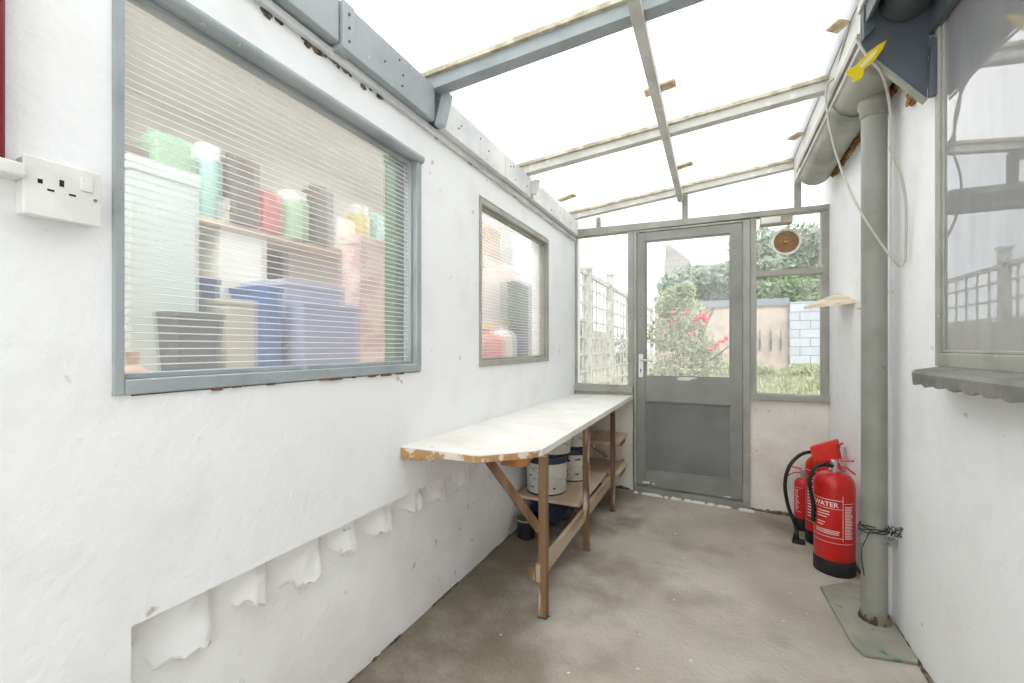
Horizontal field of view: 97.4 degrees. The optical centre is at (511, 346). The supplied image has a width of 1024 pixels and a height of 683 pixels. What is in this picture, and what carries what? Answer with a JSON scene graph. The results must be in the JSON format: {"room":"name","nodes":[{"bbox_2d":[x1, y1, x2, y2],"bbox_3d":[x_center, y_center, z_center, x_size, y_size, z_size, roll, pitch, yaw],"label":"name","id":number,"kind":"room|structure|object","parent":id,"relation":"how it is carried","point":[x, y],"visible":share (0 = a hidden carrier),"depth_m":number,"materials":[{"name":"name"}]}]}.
{"room":"lean-to conservatory","nodes":[
{"label":"lean-to conservatory","id":0,"kind":"room"},
{"bbox_2d":[0,0,579,682],"bbox_3d":[-0.570,-0.100,1.436,0.120,2.800,5.350,0,0,24],"label":"wall","id":1,"kind":"structure","parent":0,"point":[282,532],"depth_m":1.05,"materials":[{"name":"white paint"}]},
{"bbox_2d":[0,0,4,157],"bbox_3d":[-0.917,-0.695,0.478,0.035,0.800,0.518,0,0,24],"label":"frame","id":2,"kind":"object","parent":1,"relation":"attached to","point":[2,2],"visible":1,"depth_m":0.70,"materials":[{"name":"paint"}]},
{"bbox_2d":[0,157,25,180],"bbox_3d":[-0.908,-0.283,0.485,0.045,0.022,0.538,0,0,24],"label":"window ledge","id":3,"kind":"object","parent":1,"relation":"attached to","point":[12,170],"visible":1,"depth_m":0.71,"materials":[{"name":"white plastic"}]},
{"bbox_2d":[16,153,100,227],"bbox_3d":[-0.781,-0.265,0.778,0.037,0.096,0.102,0,0,24],"label":"power socket","id":4,"kind":"object","parent":1,"relation":"attached to","point":[49,190],"visible":1,"depth_m":0.76,"materials":[{"name":"white plastic"}]},
{"bbox_2d":[81,178,92,192],"bbox_3d":[-0.753,-0.286,0.797,0.003,0.022,0.016,0,0,24],"label":"rocker switch","id":5,"kind":"object","parent":4,"relation":"attached to","point":[86,183],"depth_m":0.80,"materials":[{"name":"white plastic"}]},
{"bbox_2d":[112,0,424,395],"bbox_3d":[-0.574,-0.323,1.314,0.073,0.849,0.985,0,0,24],"label":"window","id":6,"kind":"structure","parent":1,"relation":"in","point":[265,230],"depth_m":1.12,"materials":[{"name":"clear glass"}]},
{"bbox_2d":[272,0,338,44],"bbox_3d":[-1.037,-0.953,0.188,0.052,0.125,2.490,0,0,24],"label":"wall plate","id":7,"kind":"object","parent":1,"relation":"attached to","point":[321,17],"visible":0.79,"depth_m":1.25,"materials":[{"name":"grey paint"}]},
{"bbox_2d":[329,0,353,58],"bbox_3d":[-0.509,-0.946,1.346,0.064,0.142,0.045,0,0,24],"label":"plate","id":8,"kind":"object","parent":1,"relation":"attached to","point":[344,48],"visible":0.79,"depth_m":1.33,"materials":[{"name":"grey paint"}]},
{"bbox_2d":[260,6,471,164],"bbox_3d":[-0.252,-0.864,1.994,0.008,0.046,2.428,0,0,24],"label":"dirt","id":9,"kind":"object","parent":1,"relation":"attached to","point":[266,13],"visible":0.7,"depth_m":1.30,"materials":[{"name":"black soil"}]},
{"bbox_2d":[347,12,434,121],"bbox_3d":[-0.413,-0.954,1.573,0.052,0.137,0.438,0,0,24],"label":"wall plate","id":10,"kind":"object","parent":1,"relation":"attached to","point":[374,56],"visible":0.87,"depth_m":1.53,"materials":[{"name":"grey paint"}]},
{"bbox_2d":[421,0,704,95],"bbox_3d":[0.389,-1.138,1.528,1.562,0.277,0.076,0,0,19],"label":"rafter","id":11,"kind":"object","parent":10,"relation":"on","point":[607,18],"visible":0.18,"depth_m":1.61,"materials":[{"name":"grey paint"}]},
{"bbox_2d":[253,0,575,240],"bbox_3d":[-0.526,-0.873,1.362,0.019,0.022,5.050,0,0,24],"label":"batten","id":12,"kind":"object","parent":1,"relation":"attached to","point":[270,6],"visible":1,"depth_m":1.53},
{"bbox_2d":[428,91,452,128],"bbox_3d":[-0.288,-0.943,1.793,0.099,0.154,0.057,0,0,24],"label":"bracket","id":13,"kind":"object","parent":1,"relation":"attached to","point":[443,102],"visible":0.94,"depth_m":1.77,"materials":[{"name":"grey metal"}]},
{"bbox_2d":[437,105,504,177],"bbox_3d":[-0.176,-0.948,2.098,0.052,0.125,0.580,0,0,24],"label":"wall plate","id":14,"kind":"object","parent":1,"relation":"attached to","point":[459,130],"visible":0.76,"depth_m":2.05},
{"bbox_2d":[479,197,548,366],"bbox_3d":[0.024,-0.319,2.659,0.058,0.832,0.995,0,0,24],"label":"window","id":15,"kind":"structure","parent":1,"relation":"in","point":[486,207],"depth_m":2.62,"materials":[{"name":"grey paint"}]},
{"bbox_2d":[499,155,539,197],"bbox_3d":[0.047,-0.949,2.537,0.096,0.118,0.394,0,0,24],"label":"wall plate","id":16,"kind":"object","parent":1,"relation":"attached to","point":[516,178],"depth_m":2.52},
{"bbox_2d":[517,75,828,175],"bbox_3d":[0.778,-1.140,2.389,1.562,0.273,0.071,0,0,19],"label":"rafter","id":17,"kind":"object","parent":16,"relation":"on","point":[813,88],"visible":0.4,"depth_m":2.33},
{"bbox_2d":[626,0,682,201],"bbox_3d":[0.197,-1.130,1.008,0.040,0.086,5.200,0,0,24],"label":"bar","id":18,"kind":"object","parent":17,"relation":"attached to","point":[640,26],"visible":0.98,"depth_m":1.85,"materials":[{"name":"grey metal"}]},
{"bbox_2d":[526,180,577,235],"bbox_3d":[0.307,-0.949,3.169,0.052,0.118,0.970,0,0,24],"label":"wall plate","id":19,"kind":"object","parent":1,"relation":"attached to","point":[543,201],"visible":0.7,"depth_m":3.08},
{"bbox_2d":[569,158,793,219],"bbox_3d":[1.193,-1.140,3.310,1.562,0.273,0.071,0,0,19],"label":"rafter","id":20,"kind":"object","parent":19,"relation":"on","point":[785,165],"visible":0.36,"depth_m":3.26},
{"bbox_2d":[590,430,626,446],"bbox_3d":[0.608,0.706,3.434,0.465,0.069,0.400,0,0,24],"label":"corner shelf","id":21,"kind":"object","parent":1,"relation":"attached to","point":[596,437],"visible":0.52,"depth_m":3.35,"materials":[{"name":"brown wood"}]},
{"bbox_2d":[590,458,626,477],"bbox_3d":[0.608,0.930,3.434,0.465,0.069,0.400,0,0,24],"label":"corner shelf","id":22,"kind":"object","parent":1,"relation":"attached to","point":[596,465],"visible":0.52,"depth_m":3.38,"materials":[{"name":"brown wood"}]},
{"bbox_2d":[574,181,829,238],"bbox_3d":[1.302,-1.071,3.373,1.780,0.342,0.080,0,0,24],"label":"trim","id":23,"kind":"structure","parent":1,"relation":"attached to","point":[599,231],"depth_m":3.33,"materials":[{"name":"grey paint"}]},
{"bbox_2d":[760,214,792,227],"bbox_3d":[1.807,-0.863,3.082,0.190,0.055,0.086,0,0,24],"label":"junction box","id":24,"kind":"object","parent":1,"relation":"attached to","point":[781,220],"visible":1,"depth_m":3.05,"materials":[{"name":"beige plastic"}]},
{"bbox_2d":[482,212,531,284],"bbox_3d":[-0.371,-0.150,4.248,1.830,2.500,0.040,0,0,24],"label":"wall","id":25,"kind":"structure","parent":0,"point":[483,214],"depth_m":4.02,"materials":[{"name":"white"}]},
{"bbox_2d":[580,331,605,370],"bbox_3d":[1.122,0.100,10.025,0.200,1.100,8.800,0,0,24],"label":"wall","id":26,"kind":"structure","parent":0,"point":[594,331],"depth_m":12.71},
{"bbox_2d":[345,0,858,221],"bbox_3d":[0.184,-1.174,1.096,1.533,0.218,5.350,0,0,24],"label":"ceiling","id":27,"kind":"structure","parent":0,"point":[717,52],"depth_m":1.96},
{"bbox_2d":[557,193,576,201],"bbox_3d":[0.392,-1.068,3.222,0.133,0.029,0.060,0,0,37],"label":"pad","id":28,"kind":"object","parent":27,"relation":"attached to","point":[572,195],"visible":1,"depth_m":3.21,"materials":[{"name":"beige wood"}]},
{"bbox_2d":[644,78,675,96],"bbox_3d":[0.668,-1.170,2.033,0.136,0.030,0.060,0,0,24],"label":"pad","id":29,"kind":"object","parent":27,"relation":"attached to","point":[669,84],"visible":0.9,"depth_m":2.02,"materials":[{"name":"beige wood"}]},
{"bbox_2d":[677,161,692,169],"bbox_3d":[1.105,-1.174,2.925,0.132,0.029,0.060,0,0,31],"label":"pad","id":30,"kind":"object","parent":27,"relation":"attached to","point":[690,163],"visible":0.56,"depth_m":2.90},
{"bbox_2d":[786,132,804,140],"bbox_3d":[1.702,-1.267,2.703,0.060,0.018,0.077,0,0,-14],"label":"pad","id":31,"kind":"object","parent":27,"relation":"attached to","point":[796,135],"visible":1,"depth_m":2.70,"materials":[{"name":"beige wood"}]},
{"bbox_2d":[794,0,879,183],"bbox_3d":[0.851,-1.188,0.686,0.042,0.175,5.150,0,0,24],"label":"fascia","id":32,"kind":"object","parent":27,"relation":"attached to","point":[850,53],"visible":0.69,"depth_m":1.99,"materials":[{"name":"wood"}]},
{"bbox_2d":[796,54,891,184],"bbox_3d":[1.661,-1.089,2.263,0.202,0.109,1.372,0,0,24],"label":"gutter","id":33,"kind":"object","parent":32,"relation":"attached to","point":[845,125],"visible":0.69,"depth_m":2.16,"materials":[{"name":"grey paint"}]},
{"bbox_2d":[825,19,904,266],"bbox_3d":[1.468,-0.793,1.869,0.203,0.966,0.325,0,0,20],"label":"cable","id":34,"kind":"object","parent":32,"relation":"hanging from","point":[848,28],"visible":0.97,"depth_m":1.86,"materials":[{"name":"grey plastic"}]},
{"bbox_2d":[825,18,849,33],"bbox_3d":[1.282,-1.264,1.772,0.060,0.016,0.058,0,0,-14],"label":"pad","id":35,"kind":"object","parent":27,"relation":"attached to","point":[839,24],"visible":1,"depth_m":1.77,"materials":[{"name":"beige wood"}]},
{"bbox_2d":[351,485,927,682],"bbox_3d":[0.237,1.196,1.072,2.150,0.208,5.350,0,0,24],"label":"floor","id":36,"kind":"structure","parent":0,"point":[726,614],"depth_m":1.90,"materials":[{"name":"concrete"}]},
{"bbox_2d":[400,394,632,619],"bbox_3d":[0.243,0.743,2.578,0.512,0.759,2.242,0,0,24],"label":"workbench","id":37,"kind":"object","parent":36,"relation":"on","point":[514,439],"visible":0.99,"depth_m":2.05,"materials":[{"name":"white wood"}]},
{"bbox_2d":[527,455,567,495],"bbox_3d":[0.211,0.758,2.741,0.265,0.227,0.265,0,0,24],"label":"tub","id":38,"kind":"object","parent":37,"relation":"on","point":[557,464],"visible":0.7,"depth_m":2.64,"materials":[{"name":"white plastic"}]},
{"bbox_2d":[545,438,571,455],"bbox_3d":[0.248,0.543,2.751,0.244,0.199,0.244,0,0,24],"label":"tub","id":39,"kind":"object","parent":38,"relation":"on","point":[564,449],"visible":0.2,"depth_m":2.65,"materials":[{"name":"white plastic"}]},
{"bbox_2d":[518,471,606,507],"bbox_3d":[0.326,0.879,2.875,0.410,0.025,0.690,0,0,24],"label":"shelf","id":40,"kind":"object","parent":37,"relation":"attached to","point":[573,496],"depth_m":2.68,"materials":[{"name":"brown wood"}]},
{"bbox_2d":[566,448,582,481],"bbox_3d":[0.404,0.764,2.999,0.228,0.214,0.228,0,0,24],"label":"tub","id":41,"kind":"object","parent":37,"relation":"on","point":[575,458],"visible":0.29,"depth_m":2.90,"materials":[{"name":"white plastic"}]},
{"bbox_2d":[571,431,582,448],"bbox_3d":[0.409,0.555,2.997,0.217,0.199,0.217,0,0,24],"label":"tub","id":42,"kind":"object","parent":41,"relation":"on","point":[577,440],"visible":0.22,"depth_m":2.90,"materials":[{"name":"white plastic"}]},
{"bbox_2d":[516,514,535,539],"bbox_3d":[0.084,1.047,2.617,0.116,0.113,0.116,0,0,24],"label":"pot","id":43,"kind":"object","parent":36,"relation":"on","point":[525,531],"visible":0.66,"depth_m":2.57,"materials":[{"name":"black plastic"}]},
{"bbox_2d":[529,500,574,525],"bbox_3d":[0.260,1.014,2.884,0.264,0.267,0.374,0,0,24],"label":"plastic bag","id":44,"kind":"object","parent":36,"relation":"on","point":[557,512],"visible":0.27,"depth_m":2.75,"materials":[{"name":"blue"}]},
{"bbox_2d":[347,483,933,682],"bbox_3d":[0.736,1.129,2.123,1.827,0.101,2.760,0,0,24],"label":"dirt","id":45,"kind":"structure","parent":36,"relation":"on","point":[924,672],"depth_m":1.91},
{"bbox_2d":[633,491,754,512],"bbox_3d":[1.312,1.133,3.297,0.828,0.056,0.053,0,0,24],"label":"rubble","id":46,"kind":"object","parent":36,"relation":"on","point":[643,493],"visible":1,"depth_m":3.27,"materials":[{"name":"beige paint"}]},
{"bbox_2d":[788,466,804,531],"bbox_3d":[1.840,0.964,2.878,0.141,0.394,0.102,0,0,24],"label":"fire extinguisher","id":47,"kind":"object","parent":36,"relation":"on","point":[799,483],"visible":0.65,"depth_m":2.85,"materials":[{"name":"red metal"}]},
{"bbox_2d":[794,487,801,511],"bbox_3d":[1.812,0.965,2.855,0.006,0.152,0.049,0,0,-18],"label":"print","id":48,"kind":"object","parent":47,"relation":"attached to","point":[797,490],"depth_m":2.85,"materials":[{"name":"white"}]},
{"bbox_2d":[783,439,843,544],"bbox_3d":[1.778,0.866,2.690,0.330,0.652,0.186,0,0,12],"label":"fire extinguisher","id":49,"kind":"object","parent":36,"relation":"on","point":[823,452],"visible":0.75,"depth_m":2.64,"materials":[{"name":"red metal"}]},
{"bbox_2d":[806,469,817,521],"bbox_3d":[1.767,0.878,2.653,0.009,0.300,0.079,0,0,-15],"label":"print","id":50,"kind":"object","parent":49,"relation":"attached to","point":[808,503],"depth_m":2.67,"materials":[{"name":"white"}]},
{"bbox_2d":[807,459,855,578],"bbox_3d":[1.663,0.871,2.354,0.219,0.584,0.184,0,0,24],"label":"fire extinguisher","id":51,"kind":"object","parent":36,"relation":"on","point":[833,494],"visible":1,"depth_m":2.28,"materials":[{"name":"red metal"}]},
{"bbox_2d":[814,494,852,544],"bbox_3d":[1.639,0.872,2.297,0.164,0.243,0.052,0,0,39],"label":"print","id":52,"kind":"object","parent":51,"relation":"attached to","point":[833,513],"depth_m":2.28,"materials":[{"name":"white"}]},
{"bbox_2d":[820,581,917,664],"bbox_3d":[1.502,1.156,1.942,0.224,0.021,0.622,0,0,24],"label":"stone slab","id":53,"kind":"object","parent":36,"relation":"on","point":[844,598],"visible":0.86,"depth_m":1.82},
{"bbox_2d":[575,391,828,513],"bbox_3d":[1.323,0.823,3.418,2.000,0.955,0.120,0,0,24],"label":"wall","id":54,"kind":"structure","parent":0,"point":[780,431],"depth_m":3.13,"materials":[{"name":"beige paint"}]},
{"bbox_2d":[574,231,633,392],"bbox_3d":[0.724,-0.275,3.631,0.513,1.260,0.105,0,0,24],"label":"window","id":55,"kind":"structure","parent":54,"relation":"in","point":[629,388],"depth_m":3.52,"materials":[{"name":"grey paint"}]},
{"bbox_2d":[633,219,749,509],"bbox_3d":[1.318,0.131,3.349,0.803,2.062,0.132,0,0,24],"label":"door","id":56,"kind":"structure","parent":54,"relation":"in","point":[692,433],"depth_m":3.31,"materials":[{"name":"grey paint"}]},
{"bbox_2d":[750,209,829,402],"bbox_3d":[1.902,-0.275,3.102,0.464,1.290,0.100,0,0,24],"label":"window","id":57,"kind":"structure","parent":54,"relation":"in","point":[823,270],"depth_m":3.04,"materials":[{"name":"grey paint"}]},
{"bbox_2d":[771,229,801,255],"bbox_3d":[1.887,-0.723,3.099,0.180,0.180,0.035,0,0,24],"label":"vent","id":58,"kind":"object","parent":57,"relation":"attached to","point":[784,242],"visible":1,"depth_m":3.10,"materials":[{"name":"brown plastic"}]},
{"bbox_2d":[824,34,1023,682],"bbox_3d":[1.135,-0.100,0.667,0.159,2.800,5.350,0,0,24],"label":"wall","id":59,"kind":"structure","parent":0,"point":[956,460],"depth_m":1.63,"materials":[{"name":"white paint"}]},
{"bbox_2d":[804,289,892,308],"bbox_3d":[1.784,-0.277,2.370,0.305,0.155,0.989,0,0,17],"label":"wall shelf","id":60,"kind":"object","parent":59,"relation":"attached to","point":[835,299],"visible":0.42,"depth_m":2.55,"materials":[{"name":"beige paint"}]},
{"bbox_2d":[857,86,897,627],"bbox_3d":[1.538,0.048,1.895,0.133,2.266,0.112,0,0,24],"label":"downpipe","id":61,"kind":"object","parent":59,"relation":"attached to","point":[873,111],"visible":0.93,"depth_m":1.86,"materials":[{"name":"grey paint"}]},
{"bbox_2d":[858,521,902,575],"bbox_3d":[1.538,0.839,1.879,0.148,0.228,0.135,0,0,24],"label":"wire","id":62,"kind":"object","parent":61,"relation":"attached to","point":[894,532],"visible":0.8,"depth_m":1.85,"materials":[{"name":"black metal"}]},
{"bbox_2d":[830,53,928,177],"bbox_3d":[1.743,-1.011,2.213,0.042,0.205,1.416,0,0,24],"label":"foam","id":63,"kind":"object","parent":59,"relation":"attached to","point":[910,101],"visible":0.36,"depth_m":2.33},
{"bbox_2d":[859,0,936,104],"bbox_3d":[1.354,-1.048,1.567,0.225,0.418,0.044,0,0,24],"label":"board","id":64,"kind":"object","parent":59,"relation":"attached to","point":[903,59],"visible":0.7,"depth_m":1.56,"materials":[{"name":"blue wood"}]},
{"bbox_2d":[846,41,885,82],"bbox_3d":[1.240,-0.998,1.577,0.125,0.134,0.009,0,0,13],"label":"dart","id":65,"kind":"object","parent":64,"relation":"attached to","point":[856,72],"visible":1,"depth_m":1.57,"materials":[{"name":"yellow plastic"}]},
{"bbox_2d":[855,37,907,261],"bbox_3d":[1.385,-0.715,1.657,0.349,0.770,0.048,0,0,-26],"label":"hanging cable","id":66,"kind":"object","parent":64,"relation":"hanging from","point":[857,40],"visible":0.97,"depth_m":1.69,"materials":[{"name":"grey plastic"}]},
{"bbox_2d":[888,145,895,152],"bbox_3d":[1.427,-0.744,1.690,0.023,0.028,0.017,0,0,3],"label":"cable tie","id":67,"kind":"object","parent":66,"relation":"attached to","point":[891,148],"visible":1,"depth_m":1.68,"materials":[{"name":"grey plastic"}]},
{"bbox_2d":[929,0,958,34],"bbox_3d":[0.699,-1.195,-0.096,0.024,0.250,3.600,0,0,24],"label":"board","id":68,"kind":"object","parent":59,"relation":"attached to","point":[939,10],"visible":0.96,"depth_m":1.48,"materials":[{"name":"wood"}]},
{"bbox_2d":[794,7,856,156],"bbox_3d":[0.961,-1.330,0.719,0.240,0.020,5.300,0,0,24],"label":"eaves cover","id":69,"kind":"object","parent":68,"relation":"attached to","point":[856,7],"visible":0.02,"depth_m":2.16,"materials":[{"name":"plastic"}]},
{"bbox_2d":[879,0,931,20],"bbox_3d":[0.623,-1.163,-0.078,0.150,0.075,3.570,0,0,24],"label":"gutter","id":70,"kind":"object","parent":68,"relation":"attached to","point":[895,10],"visible":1,"depth_m":1.52,"materials":[{"name":"plastic"}]},
{"bbox_2d":[912,0,1023,402],"bbox_3d":[1.078,-0.562,0.740,0.183,1.376,1.735,0,0,24],"label":"window","id":71,"kind":"structure","parent":59,"relation":"in","point":[979,99],"depth_m":1.27,"materials":[{"name":"clear glass"}]},
{"bbox_3d":[-1.325,1.125,2.134,1.830,0.050,4.600,0,0,24],"label":"floor","id":72,"kind":"structure","parent":0,"visible":0},
{"bbox_3d":[-0.991,0.640,2.301,1.300,0.920,3.980,0,0,24],"label":"countertop","id":73,"kind":"structure","parent":72,"relation":"on","visible":0},
{"bbox_2d":[482,322,505,357],"bbox_3d":[-0.151,0.011,2.852,0.226,0.336,0.226,0,0,24],"label":"bottle","id":74,"kind":"object","parent":73,"relation":"on","point":[495,343],"visible":0.47,"depth_m":2.77,"materials":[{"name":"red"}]},
{"bbox_2d":[482,219,511,264],"bbox_3d":[-0.133,-0.417,3.768,0.106,1.192,0.429,0,0,24],"label":"carton","id":75,"kind":"object","parent":73,"relation":"on","point":[488,220],"visible":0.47,"depth_m":3.66,"materials":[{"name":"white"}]},
{"bbox_2d":[482,255,519,331],"bbox_3d":[-0.112,-0.239,3.522,0.106,0.836,0.655,0,0,24],"label":"cardboard box","id":76,"kind":"object","parent":73,"relation":"on","point":[484,285],"visible":0.3,"depth_m":3.37,"materials":[{"name":"beige cardboard"}]},
{"bbox_2d":[494,318,516,356],"bbox_3d":[-0.055,-0.009,3.064,0.180,0.375,0.180,0,0,24],"label":"spray bottle","id":77,"kind":"object","parent":73,"relation":"on","point":[510,349],"visible":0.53,"depth_m":3.01,"materials":[{"name":"white plastic"}]},
{"bbox_2d":[507,281,531,355],"bbox_3d":[0.122,-0.153,3.554,0.106,0.664,0.537,0,0,24],"label":"container","id":78,"kind":"object","parent":73,"relation":"on","point":[513,320],"visible":0.23,"depth_m":3.33,"materials":[{"name":"grey"}]},
{"bbox_2d":[511,325,528,355],"bbox_3d":[0.035,0.010,3.263,0.185,0.337,0.185,0,0,24],"label":"bottle","id":79,"kind":"object","parent":73,"relation":"on","point":[519,337],"visible":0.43,"depth_m":3.20,"materials":[{"name":"grey plastic"}]},
{"label":"outside","id":80,"kind":"structure","parent":0,"visible":0},
{"bbox_2d":[580,352,819,394],"bbox_3d":[14.015,0.850,28.635,26.000,0.400,56.270,0,0,24],"label":"ground","id":81,"kind":"structure","parent":80,"point":[812,375],"depth_m":9.59,"materials":[{"name":"green plant"}]},
{"bbox_2d":[580,321,581,377],"bbox_3d":[0.841,0.132,5.741,0.329,1.039,0.988,0,0,24],"label":"climbing plant","id":82,"kind":"object","parent":81,"relation":"on","point":[580,321],"visible":0.11,"depth_m":5.73,"materials":[{"name":"green plant"}]},
{"bbox_2d":[582,266,593,382],"bbox_3d":[0.887,-0.140,5.250,0.110,1.580,0.110,0,0,24],"label":"fence post","id":83,"kind":"object","parent":81,"relation":"on","point":[589,269],"visible":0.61,"depth_m":5.20,"materials":[{"name":"beige wood"}]},
{"bbox_2d":[592,274,610,383],"bbox_3d":[1.134,-0.110,5.796,0.040,1.520,1.120,0,0,24],"label":"panel","id":84,"kind":"object","parent":81,"relation":"on","point":[596,279],"visible":0.5,"depth_m":5.86,"materials":[{"name":"beige wood"}]},
{"bbox_2d":[605,272,614,383],"bbox_3d":[1.381,-0.195,6.343,0.110,1.690,0.110,0,0,24],"label":"fence post","id":85,"kind":"object","parent":81,"relation":"on","point":[609,276],"visible":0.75,"depth_m":6.31,"materials":[{"name":"beige wood"}]},
{"bbox_2d":[613,286,627,384],"bbox_3d":[1.699,-0.110,7.050,0.040,1.520,1.470,0,0,24],"label":"panel","id":86,"kind":"object","parent":85,"relation":"attached to","point":[615,290],"visible":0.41,"depth_m":7.04,"materials":[{"name":"beige wood"}]},
{"bbox_2d":[615,332,625,380],"bbox_3d":[2.072,0.180,8.491,0.339,0.945,1.351,0,0,24],"label":"climbing plant","id":87,"kind":"object","parent":81,"relation":"on","point":[625,332],"visible":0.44,"depth_m":8.38,"materials":[{"name":"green plant"}]},
{"bbox_2d":[649,307,653,372],"bbox_3d":[3.252,-0.140,10.491,0.110,1.580,0.110,0,0,24],"label":"fence post","id":88,"kind":"object","parent":81,"relation":"on","point":[652,308],"visible":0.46,"depth_m":10.45,"materials":[{"name":"beige wood"}]},
{"bbox_2d":[647,280,728,376],"bbox_3d":[2.477,-0.057,6.333,1.203,1.775,0.652,0,0,24],"label":"rose bush","id":89,"kind":"object","parent":81,"relation":"on","point":[685,290],"visible":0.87,"depth_m":6.28,"materials":[{"name":"green plant"}]},
{"bbox_2d":[699,312,706,318],"bbox_3d":[2.558,-0.417,6.037,0.111,0.098,0.131,0,0,24],"label":"flower","id":90,"kind":"object","parent":89,"relation":"on","point":[703,315],"depth_m":5.99,"materials":[{"name":"pink plant"}]},
{"bbox_2d":[664,244,721,302],"bbox_3d":[10.984,-2.503,26.311,3.502,6.305,5.000,0,0,24],"label":"brick house","id":91,"kind":"structure","parent":81,"relation":"on","point":[674,259],"depth_m":24.57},
{"bbox_2d":[655,260,766,301],"bbox_3d":[6.462,-1.071,14.741,3.481,3.452,1.911,0,0,24],"label":"tree","id":92,"kind":"object","parent":81,"relation":"on","point":[699,276],"visible":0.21,"depth_m":14.72,"materials":[{"name":"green plant"}]},
{"bbox_2d":[655,298,788,371],"bbox_3d":[5.667,-0.308,12.363,3.312,1.916,0.300,0,0,24],"label":"wall","id":93,"kind":"structure","parent":81,"relation":"on","point":[772,313],"depth_m":11.83,"materials":[{"name":"grey"}]},
{"bbox_2d":[652,368,819,394],"bbox_3d":[4.480,0.580,8.834,4.228,0.140,6.863,0,0,24],"label":"grass","id":94,"kind":"structure","parent":81,"relation":"on","point":[787,384],"depth_m":7.55,"materials":[{"name":"green plant"}]},
{"bbox_2d":[717,361,779,375],"bbox_3d":[5.161,0.486,9.712,1.512,0.398,0.861,0,0,-2],"label":"shrub","id":95,"kind":"object","parent":81,"relation":"on","point":[763,368],"visible":0.53,"depth_m":9.61,"materials":[{"name":"green plant"}]},
{"bbox_2d":[709,254,795,300],"bbox_3d":[7.451,-1.087,14.054,2.397,3.481,1.576,0,0,24],"label":"tree","id":96,"kind":"object","parent":81,"relation":"on","point":[770,264],"visible":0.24,"depth_m":14.02,"materials":[{"name":"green plant"}]},
{"bbox_2d":[724,276,800,301],"bbox_3d":[7.350,-0.777,13.210,2.054,2.861,1.646,0,0,24],"label":"tree","id":97,"kind":"object","parent":81,"relation":"on","point":[765,289],"visible":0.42,"depth_m":12.67,"materials":[{"name":"green plant"}]},
{"bbox_2d":[726,221,819,282],"bbox_3d":[12.679,-2.546,20.695,5.217,6.401,2.782,0,0,24],"label":"tree","id":98,"kind":"object","parent":81,"relation":"on","point":[764,248],"visible":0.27,"depth_m":20.10,"materials":[{"name":"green plant"}]},
{"bbox_2d":[772,276,819,301],"bbox_3d":[8.372,-0.691,12.784,2.096,2.691,1.568,0,0,29],"label":"tree","id":99,"kind":"object","parent":81,"relation":"on","point":[809,290],"visible":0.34,"depth_m":12.53,"materials":[{"name":"green plant"}]},
{"bbox_2d":[775,362,819,374],"bbox_3d":[6.544,0.517,10.152,1.221,0.347,1.205,0,0,24],"label":"shrub","id":100,"kind":"object","parent":81,"relation":"on","point":[808,368],"visible":0.91,"depth_m":9.99,"materials":[{"name":"green plant"}]},
{"bbox_2d":[789,301,819,364],"bbox_3d":[10.457,-0.250,10.093,7.288,1.799,0.200,0,0,24],"label":"wall","id":101,"kind":"structure","parent":81,"relation":"on","point":[804,324],"depth_m":11.38,"materials":[{"name":"white brick"}]},
{"bbox_2d":[789,227,819,281],"bbox_3d":[13.918,-2.390,20.188,4.093,6.086,2.119,0,0,24],"label":"tree","id":102,"kind":"object","parent":81,"relation":"on","point":[812,248],"visible":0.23,"depth_m":19.90,"materials":[{"name":"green plant"}]},
{"bbox_3d":[0.394,-0.140,4.156,0.110,1.580,0.110,0,0,24],"label":"fence post","id":103,"kind":"object","parent":81,"relation":"on","visible":0},
{"bbox_2d":[580,267,588,382],"bbox_3d":[0.640,-0.110,4.703,0.040,1.520,1.120,0,0,24],"label":"panel","id":104,"kind":"object","parent":103,"relation":"attached to","point":[583,272],"visible":0.19,"depth_m":5.17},
{"bbox_3d":[2.635,-0.140,9.124,0.110,1.580,0.110,0,0,24],"label":"fence post","id":105,"kind":"object","parent":81,"relation":"on","visible":0},
{"bbox_2d":[647,307,651,374],"bbox_3d":[2.943,-0.110,9.807,0.040,1.520,1.420,0,0,24],"label":"panel","id":106,"kind":"object","parent":105,"relation":"attached to","point":[648,308],"visible":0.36,"depth_m":10.18,"materials":[{"name":"beige wood"}]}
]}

